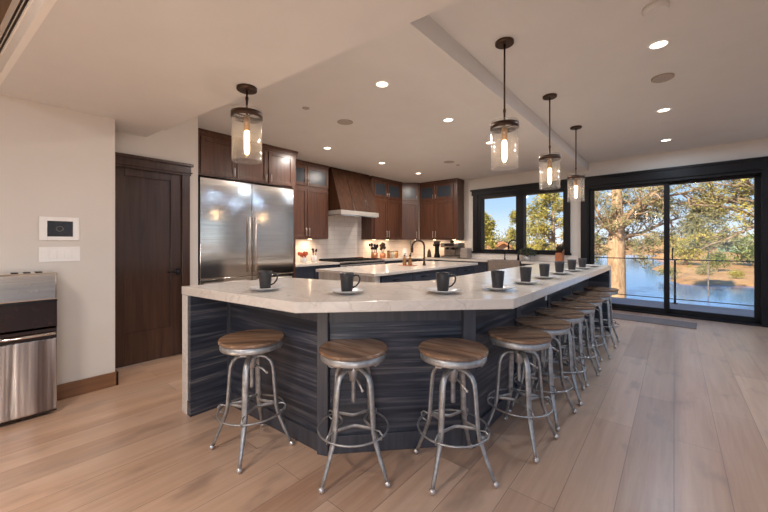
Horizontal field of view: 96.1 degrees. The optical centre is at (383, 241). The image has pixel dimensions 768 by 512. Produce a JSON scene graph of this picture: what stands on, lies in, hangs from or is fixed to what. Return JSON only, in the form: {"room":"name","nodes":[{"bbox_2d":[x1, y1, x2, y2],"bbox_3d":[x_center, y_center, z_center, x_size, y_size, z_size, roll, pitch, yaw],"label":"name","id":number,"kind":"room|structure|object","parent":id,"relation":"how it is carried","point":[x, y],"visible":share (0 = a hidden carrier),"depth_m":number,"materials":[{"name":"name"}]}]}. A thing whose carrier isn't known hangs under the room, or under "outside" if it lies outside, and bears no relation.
{"room":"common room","nodes":[
{"label":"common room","id":0,"kind":"room"},
{"bbox_2d":[0,0,11,24],"bbox_3d":[-0.567,-1.393,-1.684,9.100,0.035,5.092,0,0,40],"label":"ceiling","id":1,"kind":"structure","parent":0,"point":[4,4],"depth_m":2.02,"materials":[{"name":"brown wood"}]},
{"bbox_2d":[0,94,114,384],"bbox_3d":[-4.031,-0.080,1.164,0.200,2.660,4.995,0,0,40],"label":"wall","id":2,"kind":"structure","parent":0,"point":[55,161],"depth_m":2.79,"materials":[{"name":"paint"}]},
{"bbox_2d":[0,0,32,57],"bbox_3d":[-0.338,-1.220,0.700,5.400,0.110,0.010,0,0,35],"label":"air vent","id":3,"kind":"object","parent":2,"relation":"attached to","point":[22,6],"visible":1,"depth_m":1.90,"materials":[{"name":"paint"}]},
{"bbox_2d":[0,0,56,85],"bbox_3d":[0.747,-1.239,-0.046,9.232,0.342,0.033,0,0,35],"label":"trim","id":4,"kind":"structure","parent":2,"relation":"attached to","point":[38,10],"depth_m":1.85,"materials":[{"name":"paint"}]},
{"bbox_2d":[39,216,78,239],"bbox_3d":[-2.571,-0.105,2.736,0.012,0.184,0.234,0,0,40],"label":"intercom panel","id":5,"kind":"object","parent":2,"relation":"attached to","point":[50,228],"visible":1,"depth_m":2.73,"materials":[{"name":"white plastic"}]},
{"bbox_2d":[39,247,79,261],"bbox_3d":[-2.571,0.098,2.738,0.010,0.112,0.233,0,0,40],"label":"switch plate","id":6,"kind":"object","parent":2,"relation":"attached to","point":[46,254],"visible":1,"depth_m":2.73,"materials":[{"name":"white plastic"}]},
{"bbox_2d":[42,250,47,258],"bbox_3d":[-2.626,0.097,2.669,0.004,0.066,0.033,0,0,40],"label":"rocker switch","id":7,"kind":"object","parent":6,"relation":"attached to","point":[44,252],"depth_m":2.67,"materials":[{"name":"white plastic"}]},
{"bbox_2d":[49,250,54,258],"bbox_3d":[-2.598,0.097,2.702,0.004,0.066,0.033,0,0,40],"label":"rocker switch","id":8,"kind":"object","parent":6,"relation":"attached to","point":[51,252],"depth_m":2.70,"materials":[{"name":"white plastic"}]},
{"bbox_2d":[57,369,117,400],"bbox_3d":[-3.953,1.190,1.242,0.220,0.120,4.815,0,0,40],"label":"baseboard","id":9,"kind":"structure","parent":2,"relation":"attached to","point":[74,388],"depth_m":2.85,"materials":[{"name":"brown wood"}]},
{"bbox_2d":[115,117,197,285],"bbox_3d":[-2.576,-0.135,3.579,0.150,2.770,1.165,0,0,40],"label":"wall","id":10,"kind":"structure","parent":0,"point":[179,143],"depth_m":3.84,"materials":[{"name":"paint"}]},
{"bbox_2d":[115,152,193,367],"bbox_3d":[-2.476,0.188,3.570,0.106,2.125,0.920,0,0,40],"label":"door","id":11,"kind":"structure","parent":10,"relation":"in","point":[152,195],"depth_m":3.63,"materials":[{"name":"brown wood"}]},
{"bbox_2d":[0,0,460,136],"bbox_3d":[0.691,-1.295,0.651,10.270,0.450,1.168,0,0,36],"label":"ceiling","id":12,"kind":"structure","parent":0,"point":[158,64],"depth_m":1.91,"materials":[{"name":"paint"}]},
{"bbox_2d":[231,83,262,161],"bbox_3d":[-0.951,-0.815,2.395,0.208,0.510,0.208,0,0,40],"label":"pendant light","id":13,"kind":"object","parent":12,"relation":"hanging from","point":[248,89],"visible":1,"depth_m":2.38,"materials":[{"name":"clear glass"}]},
{"bbox_2d":[244,115,249,130],"bbox_3d":[-0.951,-0.823,2.395,0.044,0.105,0.043,0,0,40],"label":"socket","id":14,"kind":"object","parent":13,"relation":"attached to","point":[246,117],"depth_m":2.38,"materials":[{"name":"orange metal"}]},
{"bbox_2d":[0,310,767,511],"bbox_3d":[0.759,1.350,1.681,11.400,0.200,11.950,0,0,40],"label":"floor","id":15,"kind":"structure","parent":0,"point":[676,418],"depth_m":2.02,"materials":[{"name":"brown wood"}]},
{"bbox_2d":[0,270,57,424],"bbox_3d":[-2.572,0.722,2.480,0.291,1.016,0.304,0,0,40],"label":"oven","id":16,"kind":"object","parent":15,"relation":"on","point":[28,299],"visible":1,"depth_m":2.41,"materials":[{"name":"silver metal"}]},
{"bbox_2d":[198,176,293,284],"bbox_3d":[-2.255,0.185,5.403,0.834,2.130,1.480,0,0,40],"label":"refrigerator","id":17,"kind":"object","parent":15,"relation":"on","point":[245,229],"visible":0.67,"depth_m":5.05,"materials":[{"name":"silver metal"}]},
{"bbox_2d":[198,128,297,277],"bbox_3d":[-2.324,-0.135,5.356,0.830,2.769,1.820,0,0,40],"label":"upper cabinet","id":18,"kind":"object","parent":15,"relation":"on","point":[277,168],"visible":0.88,"depth_m":5.11,"materials":[{"name":"brown wood"}]},
{"bbox_2d":[209,329,293,473],"bbox_3d":[-0.803,0.913,2.099,0.394,0.673,0.394,0,0,44],"label":"bar stool","id":19,"kind":"object","parent":15,"relation":"on","point":[251,345],"visible":1,"depth_m":2.07,"materials":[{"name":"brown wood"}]},
{"bbox_2d":[296,264,337,278],"bbox_3d":[-1.471,0.840,6.495,0.670,0.820,1.050,0,0,40],"label":"base cabinet","id":20,"kind":"object","parent":15,"relation":"on","point":[307,272],"visible":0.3,"depth_m":6.18,"materials":[{"name":"blue paint"}]},
{"bbox_2d":[296,261,339,266],"bbox_3d":[-1.469,0.410,6.479,0.687,0.040,1.090,0,0,40],"label":"countertop","id":21,"kind":"structure","parent":20,"relation":"on","point":[309,263],"depth_m":6.33,"materials":[{"name":"stone"}]},
{"bbox_2d":[298,251,307,262],"bbox_3d":[-1.514,0.281,6.455,0.168,0.218,0.146,0,0,27],"label":"flower pot","id":22,"kind":"object","parent":21,"relation":"on","point":[302,259],"visible":1,"depth_m":6.42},
{"bbox_2d":[311,248,316,261],"bbox_3d":[-1.360,0.256,6.724,0.120,0.269,0.139,0,0,-13],"label":"utensil crock","id":23,"kind":"object","parent":21,"relation":"on","point":[313,257],"visible":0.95,"depth_m":6.67,"materials":[{"name":"white ceramic"}]},
{"bbox_2d":[318,257,384,266],"bbox_3d":[-0.653,0.775,7.387,0.754,0.850,1.320,0,0,40],"label":"range","id":24,"kind":"object","parent":15,"relation":"on","point":[350,261],"visible":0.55,"depth_m":7.20,"materials":[{"name":"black metal"}]},
{"bbox_2d":[317,338,390,493],"bbox_3d":[-0.168,0.913,1.903,0.394,0.673,0.394,0,0,-11],"label":"bar stool","id":25,"kind":"object","parent":15,"relation":"on","point":[353,356],"visible":0.94,"depth_m":1.81,"materials":[{"name":"metal"}]},
{"bbox_2d":[384,260,407,263],"bbox_3d":[0.096,0.840,8.359,0.670,0.820,1.080,0,0,40],"label":"base cabinet","id":26,"kind":"object","parent":15,"relation":"on","point":[396,261],"visible":0.17,"depth_m":8.02,"materials":[{"name":"blue paint"}]},
{"bbox_2d":[382,256,576,263],"bbox_3d":[1.711,0.410,7.549,4.178,0.040,1.940,0,0,40],"label":"countertop","id":27,"kind":"structure","parent":26,"relation":"on","point":[400,257],"depth_m":7.84,"materials":[{"name":"stone"}]},
{"bbox_2d":[369,243,378,257],"bbox_3d":[-0.241,0.205,8.046,0.208,0.370,0.200,0,0,40],"label":"utensil crock","id":28,"kind":"object","parent":27,"relation":"on","point":[373,255],"visible":0.97,"depth_m":8.01,"materials":[{"name":"ceramic"}]},
{"bbox_2d":[379,242,385,257],"bbox_3d":[-0.026,0.197,8.249,0.151,0.387,0.245,0,0,-13],"label":"utensil crock","id":29,"kind":"object","parent":27,"relation":"on","point":[382,245],"visible":0.97,"depth_m":8.20,"materials":[{"name":"ceramic"}]},
{"bbox_2d":[433,241,439,257],"bbox_3d":[1.331,0.182,8.697,0.185,0.415,0.168,0,0,43],"label":"coffee grinder","id":30,"kind":"object","parent":27,"relation":"on","point":[436,244],"visible":1,"depth_m":8.64,"materials":[{"name":"black metal"}]},
{"bbox_2d":[441,240,464,257],"bbox_3d":[1.666,0.175,8.414,0.500,0.430,0.351,0,0,43],"label":"espresso machine","id":31,"kind":"object","parent":27,"relation":"on","point":[451,250],"visible":0.89,"depth_m":8.35,"materials":[{"name":"grey metal"}]},
{"bbox_2d":[460,248,471,257],"bbox_3d":[1.931,0.259,8.127,0.200,0.242,0.225,0,0,43],"label":"toaster","id":32,"kind":"object","parent":27,"relation":"on","point":[464,252],"visible":1,"depth_m":8.05,"materials":[{"name":"silver metal"}]},
{"bbox_2d":[508,239,519,259],"bbox_3d":[2.818,0.168,7.491,0.252,0.445,0.106,0,0,32],"label":"faucet","id":33,"kind":"object","parent":27,"relation":"on","point":[513,239],"visible":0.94,"depth_m":7.42,"materials":[{"name":"black metal"}]},
{"bbox_2d":[517,247,537,260],"bbox_3d":[2.991,0.244,7.209,0.422,0.292,0.303,0,0,43],"label":"potted herb","id":34,"kind":"object","parent":27,"relation":"on","point":[527,250],"visible":1,"depth_m":7.16,"materials":[{"name":"green plant"}]},
{"bbox_2d":[555,244,563,260],"bbox_3d":[3.423,0.217,6.721,0.120,0.345,0.179,0,0,43],"label":"knife block","id":35,"kind":"object","parent":27,"relation":"on","point":[559,255],"visible":0.96,"depth_m":6.69,"materials":[{"name":"orange wood"}]},
{"bbox_2d":[182,270,610,455],"bbox_3d":[1.032,0.820,3.447,5.211,0.861,1.752,0,0,-33],"label":"island base","id":36,"kind":"object","parent":15,"relation":"on","point":[401,382],"visible":0.4,"depth_m":2.13,"materials":[{"name":"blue wood"}]},
{"bbox_2d":[182,263,611,312],"bbox_3d":[0.859,0.358,3.714,2.115,0.060,4.810,0,0,40],"label":"countertop","id":37,"kind":"structure","parent":36,"relation":"on","point":[296,295],"depth_m":2.20,"materials":[{"name":"stone"}]},
{"bbox_2d":[247,285,281,290],"bbox_3d":[-0.806,0.315,2.343,0.226,0.026,0.226,0,0,40],"label":"saucer","id":38,"kind":"object","parent":37,"relation":"on","point":[255,287],"visible":0.81,"depth_m":2.33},
{"bbox_2d":[258,270,277,288],"bbox_3d":[-0.785,0.259,2.343,0.134,0.123,0.091,0,0,0],"label":"mug","id":39,"kind":"object","parent":38,"relation":"on","point":[265,277],"visible":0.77,"depth_m":2.31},
{"bbox_2d":[329,287,364,294],"bbox_3d":[-0.237,0.315,2.204,0.226,0.026,0.226,0,0,40],"label":"saucer","id":40,"kind":"object","parent":37,"relation":"on","point":[356,289],"visible":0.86,"depth_m":2.21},
{"bbox_2d":[340,272,360,291],"bbox_3d":[-0.216,0.259,2.204,0.134,0.123,0.091,0,0,0],"label":"mug","id":41,"kind":"object","parent":40,"relation":"on","point":[346,278],"visible":0.9,"depth_m":2.17,"materials":[{"name":"ceramic"}]},
{"bbox_2d":[425,287,460,293],"bbox_3d":[0.379,0.315,2.222,0.226,0.026,0.226,0,0,40],"label":"saucer","id":42,"kind":"object","parent":37,"relation":"on","point":[432,289],"visible":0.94,"depth_m":2.21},
{"bbox_2d":[436,272,456,290],"bbox_3d":[0.400,0.259,2.222,0.134,0.123,0.091,0,0,0],"label":"mug","id":43,"kind":"object","parent":42,"relation":"on","point":[442,278],"visible":0.85,"depth_m":2.19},
{"bbox_2d":[481,284,514,290],"bbox_3d":[0.778,0.315,2.364,0.226,0.026,0.226,0,0,40],"label":"saucer","id":44,"kind":"object","parent":37,"relation":"on","point":[488,286],"visible":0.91,"depth_m":2.33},
{"bbox_2d":[491,270,504,287],"bbox_3d":[0.783,0.259,2.384,0.091,0.123,0.134,0,0,12],"label":"mug","id":45,"kind":"object","parent":44,"relation":"on","point":[497,276],"visible":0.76,"depth_m":2.33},
{"bbox_2d":[511,279,540,283],"bbox_3d":[1.117,0.315,2.719,0.226,0.026,0.226,0,0,40],"label":"saucer","id":46,"kind":"object","parent":37,"relation":"on","point":[533,281],"visible":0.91,"depth_m":2.69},
{"bbox_2d":[520,267,531,281],"bbox_3d":[1.124,0.259,2.739,0.091,0.123,0.134,0,0,20],"label":"mug","id":47,"kind":"object","parent":46,"relation":"on","point":[525,272],"visible":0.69,"depth_m":2.69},
{"bbox_2d":[531,274,557,278],"bbox_3d":[1.444,0.315,3.106,0.226,0.026,0.226,0,0,40],"label":"saucer","id":48,"kind":"object","parent":37,"relation":"on","point":[535,275],"visible":0.88,"depth_m":3.06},
{"bbox_2d":[539,264,549,276],"bbox_3d":[1.449,0.259,3.127,0.091,0.123,0.134,0,0,12],"label":"mug","id":49,"kind":"object","parent":48,"relation":"on","point":[544,269],"visible":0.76,"depth_m":3.07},
{"bbox_2d":[549,271,571,274],"bbox_3d":[1.787,0.315,3.514,0.226,0.026,0.226,0,0,40],"label":"saucer","id":50,"kind":"object","parent":37,"relation":"on","point":[553,272],"visible":0.88,"depth_m":3.46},
{"bbox_2d":[555,261,563,272],"bbox_3d":[1.794,0.259,3.534,0.091,0.123,0.134,0,0,18],"label":"mug","id":51,"kind":"object","parent":50,"relation":"on","point":[559,265],"visible":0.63,"depth_m":3.48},
{"bbox_2d":[564,268,582,271],"bbox_3d":[2.093,0.315,3.845,0.226,0.026,0.226,0,0,40],"label":"saucer","id":52,"kind":"object","parent":37,"relation":"on","point":[565,269],"visible":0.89,"depth_m":3.80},
{"bbox_2d":[567,259,575,269],"bbox_3d":[2.098,0.259,3.866,0.091,0.123,0.134,0,0,14],"label":"mug","id":53,"kind":"object","parent":52,"relation":"on","point":[571,263],"visible":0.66,"depth_m":3.81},
{"bbox_2d":[576,266,592,268],"bbox_3d":[2.415,0.315,4.202,0.226,0.026,0.226,0,0,40],"label":"saucer","id":54,"kind":"object","parent":37,"relation":"on","point":[577,267],"visible":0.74,"depth_m":4.12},
{"bbox_2d":[578,258,586,266],"bbox_3d":[2.421,0.259,4.222,0.091,0.123,0.134,0,0,18],"label":"mug","id":55,"kind":"object","parent":54,"relation":"on","point":[582,261],"visible":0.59,"depth_m":4.17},
{"bbox_2d":[319,265,474,282],"bbox_3d":[0.399,0.840,5.700,1.116,0.820,2.840,0,0,40],"label":"kitchen island","id":56,"kind":"object","parent":15,"relation":"on","point":[457,271],"visible":0.19,"depth_m":4.90,"materials":[{"name":"blue paint"}]},
{"bbox_2d":[316,261,477,276],"bbox_3d":[0.391,0.410,5.726,1.130,0.040,2.930,0,0,40],"label":"island countertop","id":57,"kind":"structure","parent":56,"relation":"on","point":[377,270],"depth_m":5.08,"materials":[{"name":"stone"}]},
{"bbox_2d":[411,239,425,264],"bbox_3d":[0.569,0.172,5.761,0.262,0.436,0.106,0,0,-12],"label":"faucet","id":58,"kind":"object","parent":57,"relation":"on","point":[414,241],"visible":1,"depth_m":5.74,"materials":[{"name":"brown metal"}]},
{"bbox_2d":[419,259,487,272],"bbox_3d":[1.741,0.840,8.261,1.860,0.820,0.590,0,0,43],"label":"base cabinet","id":59,"kind":"object","parent":15,"relation":"on","point":[482,266],"visible":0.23,"depth_m":7.56,"materials":[{"name":"blue paint"}]},
{"bbox_2d":[413,338,498,494],"bbox_3d":[0.379,0.913,1.896,0.394,0.673,0.394,0,0,-12],"label":"bar stool","id":60,"kind":"object","parent":15,"relation":"on","point":[455,355],"visible":1,"depth_m":1.81,"materials":[{"name":"metal"}]},
{"bbox_2d":[488,259,524,270],"bbox_3d":[2.663,0.767,7.329,0.700,0.765,0.600,0,0,43],"label":"sink","id":61,"kind":"object","parent":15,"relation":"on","point":[496,264],"visible":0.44,"depth_m":7.17,"materials":[{"name":"metal"}]},
{"bbox_2d":[481,326,558,463],"bbox_3d":[0.855,0.913,2.186,0.394,0.673,0.394,0,0,40],"label":"bar stool","id":62,"kind":"object","parent":15,"relation":"on","point":[519,341],"visible":0.99,"depth_m":2.16,"materials":[{"name":"metal"}]},
{"bbox_2d":[508,316,576,430],"bbox_3d":[1.153,0.913,2.519,0.394,0.673,0.394,0,0,42],"label":"bar stool","id":63,"kind":"object","parent":15,"relation":"on","point":[553,326],"visible":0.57,"depth_m":2.48,"materials":[{"name":"metal"}]},
{"bbox_2d":[532,307,585,405],"bbox_3d":[1.453,0.913,2.868,0.394,0.673,0.394,0,0,37],"label":"bar stool","id":64,"kind":"object","parent":15,"relation":"on","point":[572,316],"visible":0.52,"depth_m":2.78,"materials":[{"name":"metal"}]},
{"bbox_2d":[547,301,599,386],"bbox_3d":[1.755,0.913,3.215,0.394,0.673,0.394,0,0,42],"label":"bar stool","id":65,"kind":"object","parent":15,"relation":"on","point":[587,308],"visible":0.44,"depth_m":3.18,"materials":[{"name":"metal"}]},
{"bbox_2d":[561,295,603,370],"bbox_3d":[2.045,0.913,3.572,0.394,0.673,0.394,0,0,38],"label":"bar stool","id":66,"kind":"object","parent":15,"relation":"on","point":[596,301],"visible":0.45,"depth_m":3.46,"materials":[{"name":"metal"}]},
{"bbox_2d":[572,291,610,358],"bbox_3d":[2.343,0.913,3.909,0.394,0.673,0.394,0,0,32],"label":"bar stool","id":67,"kind":"object","parent":15,"relation":"on","point":[605,296],"visible":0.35,"depth_m":3.79,"materials":[{"name":"metal"}]},
{"bbox_2d":[582,286,619,347],"bbox_3d":[2.707,0.913,4.309,0.394,0.673,0.394,0,0,44],"label":"bar stool","id":68,"kind":"object","parent":15,"relation":"on","point":[612,291],"visible":0.48,"depth_m":4.22,"materials":[{"name":"metal"}]},
{"bbox_2d":[612,313,696,328],"bbox_3d":[4.184,1.244,5.537,1.240,0.012,0.480,0,0,43],"label":"doormat","id":69,"kind":"object","parent":15,"relation":"on","point":[683,324],"visible":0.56,"depth_m":5.44,"materials":[{"name":"fabric"}]},
{"bbox_2d":[198,0,767,185],"bbox_3d":[2.320,-1.670,3.537,11.400,0.300,8.000,0,0,40],"label":"ceiling","id":70,"kind":"structure","parent":0,"point":[594,55],"depth_m":3.58,"materials":[{"name":"paint"}]},
{"bbox_2d":[337,119,352,124],"bbox_3d":[-0.492,-1.517,4.372,0.200,0.006,0.200,0,0,40],"label":"ceiling speaker","id":71,"kind":"object","parent":70,"relation":"attached to","point":[342,121],"visible":1,"depth_m":4.37},
{"bbox_2d":[374,80,389,87],"bbox_3d":[-0.018,-1.517,3.320,0.152,0.006,0.152,0,0,40],"label":"recessed light","id":72,"kind":"object","parent":70,"relation":"in","point":[381,84],"visible":1,"depth_m":3.32,"materials":[{"name":"white plastic"}]},
{"bbox_2d":[371,15,588,172],"bbox_3d":[1.802,-1.448,4.342,0.310,0.165,6.294,0,0,40],"label":"ceiling beam","id":73,"kind":"structure","parent":70,"relation":"attached to","point":[422,44],"depth_m":2.93,"materials":[{"name":"paint"}]},
{"bbox_2d":[490,37,518,168],"bbox_3d":[0.916,-1.040,2.622,0.208,0.960,0.208,0,0,-32],"label":"pendant light","id":74,"kind":"object","parent":70,"relation":"hanging from","point":[504,43],"visible":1,"depth_m":2.61,"materials":[{"name":"clear glass"}]},
{"bbox_2d":[501,126,507,140],"bbox_3d":[0.916,-0.823,2.622,0.044,0.105,0.043,0,0,40],"label":"socket","id":75,"kind":"object","parent":74,"relation":"attached to","point":[504,133],"depth_m":2.61,"materials":[{"name":"orange metal"}]},
{"bbox_2d":[539,93,560,183],"bbox_3d":[1.725,-1.038,3.590,0.208,0.965,0.208,0,0,-32],"label":"pendant light","id":76,"kind":"object","parent":70,"relation":"hanging from","point":[551,157],"visible":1,"depth_m":3.58,"materials":[{"name":"clear glass"}]},
{"bbox_2d":[547,158,551,168],"bbox_3d":[1.725,-0.818,3.590,0.044,0.105,0.043,0,0,40],"label":"socket","id":77,"kind":"object","parent":76,"relation":"attached to","point":[549,163],"depth_m":3.57,"materials":[{"name":"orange metal"}]},
{"bbox_2d":[567,125,584,201],"bbox_3d":[2.538,-1.028,4.561,0.208,0.985,0.208,0,0,-32],"label":"pendant light","id":78,"kind":"object","parent":70,"relation":"hanging from","point":[575,177],"visible":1,"depth_m":4.55,"materials":[{"name":"clear glass"}]},
{"bbox_2d":[642,0,669,17],"bbox_3d":[1.758,-1.502,2.232,0.140,0.035,0.140,0,0,40],"label":"smoke detector","id":79,"kind":"object","parent":70,"relation":"attached to","point":[657,8],"visible":1,"depth_m":2.20,"materials":[{"name":"paint"}]},
{"bbox_2d":[646,39,671,49],"bbox_3d":[2.112,-1.517,2.653,0.152,0.006,0.152,0,0,40],"label":"recessed light","id":80,"kind":"object","parent":70,"relation":"in","point":[661,43],"visible":1,"depth_m":2.65,"materials":[{"name":"beige"}]},
{"bbox_2d":[651,73,674,82],"bbox_3d":[2.571,-1.509,3.182,0.170,0.022,0.170,0,0,40],"label":"ceiling speaker","id":81,"kind":"object","parent":70,"relation":"attached to","point":[664,77],"visible":1,"depth_m":3.16},
{"bbox_2d":[655,107,671,112],"bbox_3d":[3.219,-1.517,3.970,0.152,0.006,0.152,0,0,40],"label":"recessed light","id":82,"kind":"object","parent":70,"relation":"in","point":[666,108],"visible":1,"depth_m":3.95,"materials":[{"name":"beige"}]},
{"bbox_2d":[485,242,513,249],"bbox_3d":[13.728,2.400,44.000,8.000,4.900,9.000,0,0,0],"label":"house","id":83,"kind":"structure","parent":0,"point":[503,245],"depth_m":40.00,"materials":[{"name":"beige"}]},
{"bbox_2d":[495,232,532,245],"bbox_3d":[21.102,1.420,57.932,7.424,6.810,7.295,0,0,8],"label":"leafy tree","id":84,"kind":"object","parent":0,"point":[501,237],"visible":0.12,"depth_m":57.30,"materials":[{"name":"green plant"}]},
{"bbox_2d":[412,138,767,263],"bbox_3d":[4.745,-0.135,6.024,11.300,2.770,0.200,0,0,43],"label":"wall","id":85,"kind":"structure","parent":0,"point":[754,148],"depth_m":6.55,"materials":[{"name":"paint"}]},
{"bbox_2d":[419,178,463,239],"bbox_3d":[1.430,-0.789,8.671,1.090,1.459,0.385,0,0,40],"label":"upper cabinet","id":86,"kind":"object","parent":85,"relation":"attached to","point":[441,201],"visible":0.99,"depth_m":8.47,"materials":[{"name":"brown wood"}]},
{"bbox_2d":[411,239,577,261],"bbox_3d":[2.283,0.155,8.202,4.170,0.470,0.013,0,0,43],"label":"trim","id":87,"kind":"structure","parent":85,"relation":"attached to","point":[418,246],"depth_m":8.35,"materials":[{"name":"tile"}]},
{"bbox_2d":[470,179,573,254],"bbox_3d":[2.976,-0.495,7.625,2.270,1.510,0.220,0,0,43],"label":"window","id":88,"kind":"structure","parent":85,"relation":"in","point":[521,191],"depth_m":7.56,"materials":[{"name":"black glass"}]},
{"bbox_2d":[581,156,767,327],"bbox_3d":[4.812,0.000,5.920,2.580,2.500,0.260,0,0,43],"label":"door","id":89,"kind":"structure","parent":85,"relation":"in","point":[756,168],"depth_m":5.63,"materials":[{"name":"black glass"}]},
{"bbox_2d":[550,184,737,297],"bbox_3d":[10.348,0.050,14.228,7.527,9.619,3.361,0,0,-11],"label":"pine tree","id":90,"kind":"object","parent":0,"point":[619,220],"visible":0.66,"depth_m":13.90,"materials":[{"name":"green plant"}]},
{"bbox_2d":[611,297,753,316],"bbox_3d":[5.620,1.395,6.587,12.000,0.210,1.820,0,0,43],"label":"floor","id":91,"kind":"structure","parent":0,"point":[658,304],"depth_m":6.79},
{"bbox_2d":[595,257,753,305],"bbox_3d":[6.136,0.824,7.213,11.880,0.932,0.103,0,0,43],"label":"balcony railing","id":92,"kind":"object","parent":91,"relation":"on","point":[675,299],"visible":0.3,"depth_m":7.22,"materials":[{"name":"metal"}]},
{"bbox_2d":[644,178,753,269],"bbox_3d":[16.076,-0.666,13.682,10.346,11.171,9.238,0,0,30],"label":"pine tree","id":93,"kind":"object","parent":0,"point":[748,188],"visible":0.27,"depth_m":14.34,"materials":[{"name":"green plant"}]},
{"bbox_2d":[718,235,749,251],"bbox_3d":[108.150,1.350,105.000,8.000,7.000,8.000,0,0,17],"label":"house","id":94,"kind":"structure","parent":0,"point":[741,235],"depth_m":103.18,"materials":[{"name":"white"}]},
{"bbox_3d":[-1.313,-0.135,7.374,0.200,2.770,6.600,0,0,40],"label":"wall","id":95,"kind":"structure","parent":0,"visible":0},
{"bbox_2d":[296,159,328,238],"bbox_3d":[-1.565,-0.789,6.620,0.385,1.459,1.060,0,0,40],"label":"upper cabinet","id":96,"kind":"object","parent":95,"relation":"attached to","point":[311,178],"visible":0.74,"depth_m":6.60,"materials":[{"name":"brown wood"}]},
{"bbox_2d":[296,217,409,261],"bbox_3d":[-0.688,-0.130,7.953,0.012,1.040,4.390,0,0,40],"label":"backsplash","id":97,"kind":"structure","parent":95,"relation":"attached to","point":[344,240],"depth_m":7.71,"materials":[{"name":"tile"}]},
{"bbox_2d":[328,167,378,218],"bbox_3d":[-0.714,-1.026,7.406,0.655,0.983,1.160,0,0,40],"label":"range hood","id":98,"kind":"object","parent":95,"relation":"attached to","point":[350,194],"visible":0.84,"depth_m":7.16,"materials":[{"name":"brown wood"}]},
{"bbox_2d":[361,176,402,239],"bbox_3d":[-0.018,-0.789,8.460,0.385,1.459,1.170,0,0,40],"label":"upper cabinet","id":99,"kind":"object","parent":95,"relation":"attached to","point":[387,193],"visible":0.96,"depth_m":8.29,"materials":[{"name":"brown wood"}]},
{"bbox_2d":[402,183,418,239],"bbox_3d":[0.667,-0.789,8.887,0.460,1.459,0.175,0,0,-2],"label":"upper cabinet","id":100,"kind":"object","parent":95,"relation":"attached to","point":[410,191],"visible":0.96,"depth_m":8.85,"materials":[{"name":"brown wood"}]},
{"label":"outside","id":101,"kind":"structure","parent":0,"visible":0},
{"bbox_2d":[529,238,753,285],"bbox_3d":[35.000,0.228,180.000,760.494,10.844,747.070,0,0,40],"label":"ground","id":102,"kind":"structure","parent":101,"point":[688,276],"depth_m":49.31,"materials":[{"name":"brown soil"}]},
{"bbox_2d":[485,212,499,248],"bbox_3d":[8.788,0.886,30.981,4.310,7.825,3.593,0,0,40],"label":"pine tree","id":103,"kind":"object","parent":102,"relation":"on","point":[490,241],"visible":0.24,"depth_m":30.44,"materials":[{"name":"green plant"}]},
{"bbox_2d":[504,210,532,249],"bbox_3d":[14.510,0.597,37.093,3.730,8.380,2.868,0,0,3],"label":"pine tree","id":104,"kind":"object","parent":102,"relation":"on","point":[512,214],"visible":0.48,"depth_m":36.95,"materials":[{"name":"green plant"}]},
{"bbox_2d":[513,193,599,263],"bbox_3d":[9.578,0.548,19.692,4.434,8.806,6.292,0,0,-10],"label":"pine tree","id":105,"kind":"object","parent":102,"relation":"on","point":[545,200],"visible":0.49,"depth_m":19.79,"materials":[{"name":"green plant"}]},
{"bbox_2d":[562,191,607,260],"bbox_3d":[14.920,0.141,24.764,4.188,11.617,3.581,0,0,40],"label":"pine tree","id":106,"kind":"object","parent":102,"relation":"on","point":[596,254],"visible":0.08,"depth_m":24.45,"materials":[{"name":"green plant"}]},
{"bbox_2d":[643,229,661,251],"bbox_3d":[106.401,-0.163,136.433,8.254,9.845,7.531,0,0,40],"label":"leafy tree","id":107,"kind":"object","parent":102,"relation":"on","point":[658,242],"visible":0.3,"depth_m":135.60,"materials":[{"name":"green plant"}]},
{"bbox_2d":[653,266,681,279],"bbox_3d":[36.194,4.079,44.127,2.870,2.583,2.572,0,0,40],"label":"shrub","id":108,"kind":"object","parent":102,"relation":"on","point":[660,270],"visible":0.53,"depth_m":43.99,"materials":[{"name":"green plant"}]},
{"bbox_2d":[670,237,712,264],"bbox_3d":[52.882,1.524,59.773,6.258,5.478,7.186,0,0,40],"label":"leafy tree","id":109,"kind":"object","parent":102,"relation":"on","point":[685,252],"visible":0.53,"depth_m":59.25,"materials":[{"name":"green plant"}]},
{"bbox_2d":[693,263,718,274],"bbox_3d":[42.793,3.743,45.958,2.202,1.999,2.266,0,0,-13],"label":"shrub","id":110,"kind":"object","parent":102,"relation":"on","point":[701,269],"visible":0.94,"depth_m":45.92,"materials":[{"name":"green plant"}]},
{"bbox_2d":[670,201,753,295],"bbox_3d":[29.326,0.854,30.490,7.149,10.193,5.171,0,0,-11],"label":"pine tree","id":111,"kind":"object","parent":102,"relation":"on","point":[695,223],"visible":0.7,"depth_m":30.51,"materials":[{"name":"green plant"}]},
{"bbox_2d":[699,249,732,271],"bbox_3d":[48.176,2.718,50.070,3.930,3.891,3.753,0,0,40],"label":"leafy tree","id":112,"kind":"object","parent":102,"relation":"on","point":[716,256],"visible":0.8,"depth_m":49.69,"materials":[{"name":"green plant"}]},
{"bbox_2d":[725,269,746,278],"bbox_3d":[42.825,3.921,41.975,1.971,1.685,1.963,0,0,40],"label":"shrub","id":113,"kind":"object","parent":102,"relation":"on","point":[736,274],"visible":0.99,"depth_m":41.73,"materials":[{"name":"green plant"}]},
{"bbox_2d":[728,230,753,265],"bbox_3d":[62.704,0.942,57.311,8.451,6.905,9.201,0,0,40],"label":"leafy tree","id":114,"kind":"object","parent":102,"relation":"on","point":[749,252],"visible":0.45,"depth_m":58.06,"materials":[{"name":"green plant"}]},
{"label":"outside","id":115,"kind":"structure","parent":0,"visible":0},
{"bbox_2d":[595,255,753,309],"bbox_3d":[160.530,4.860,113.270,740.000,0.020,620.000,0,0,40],"label":"lake","id":116,"kind":"structure","parent":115,"point":[639,281],"depth_m":34.50,"materials":[{"name":"blue liquid"}]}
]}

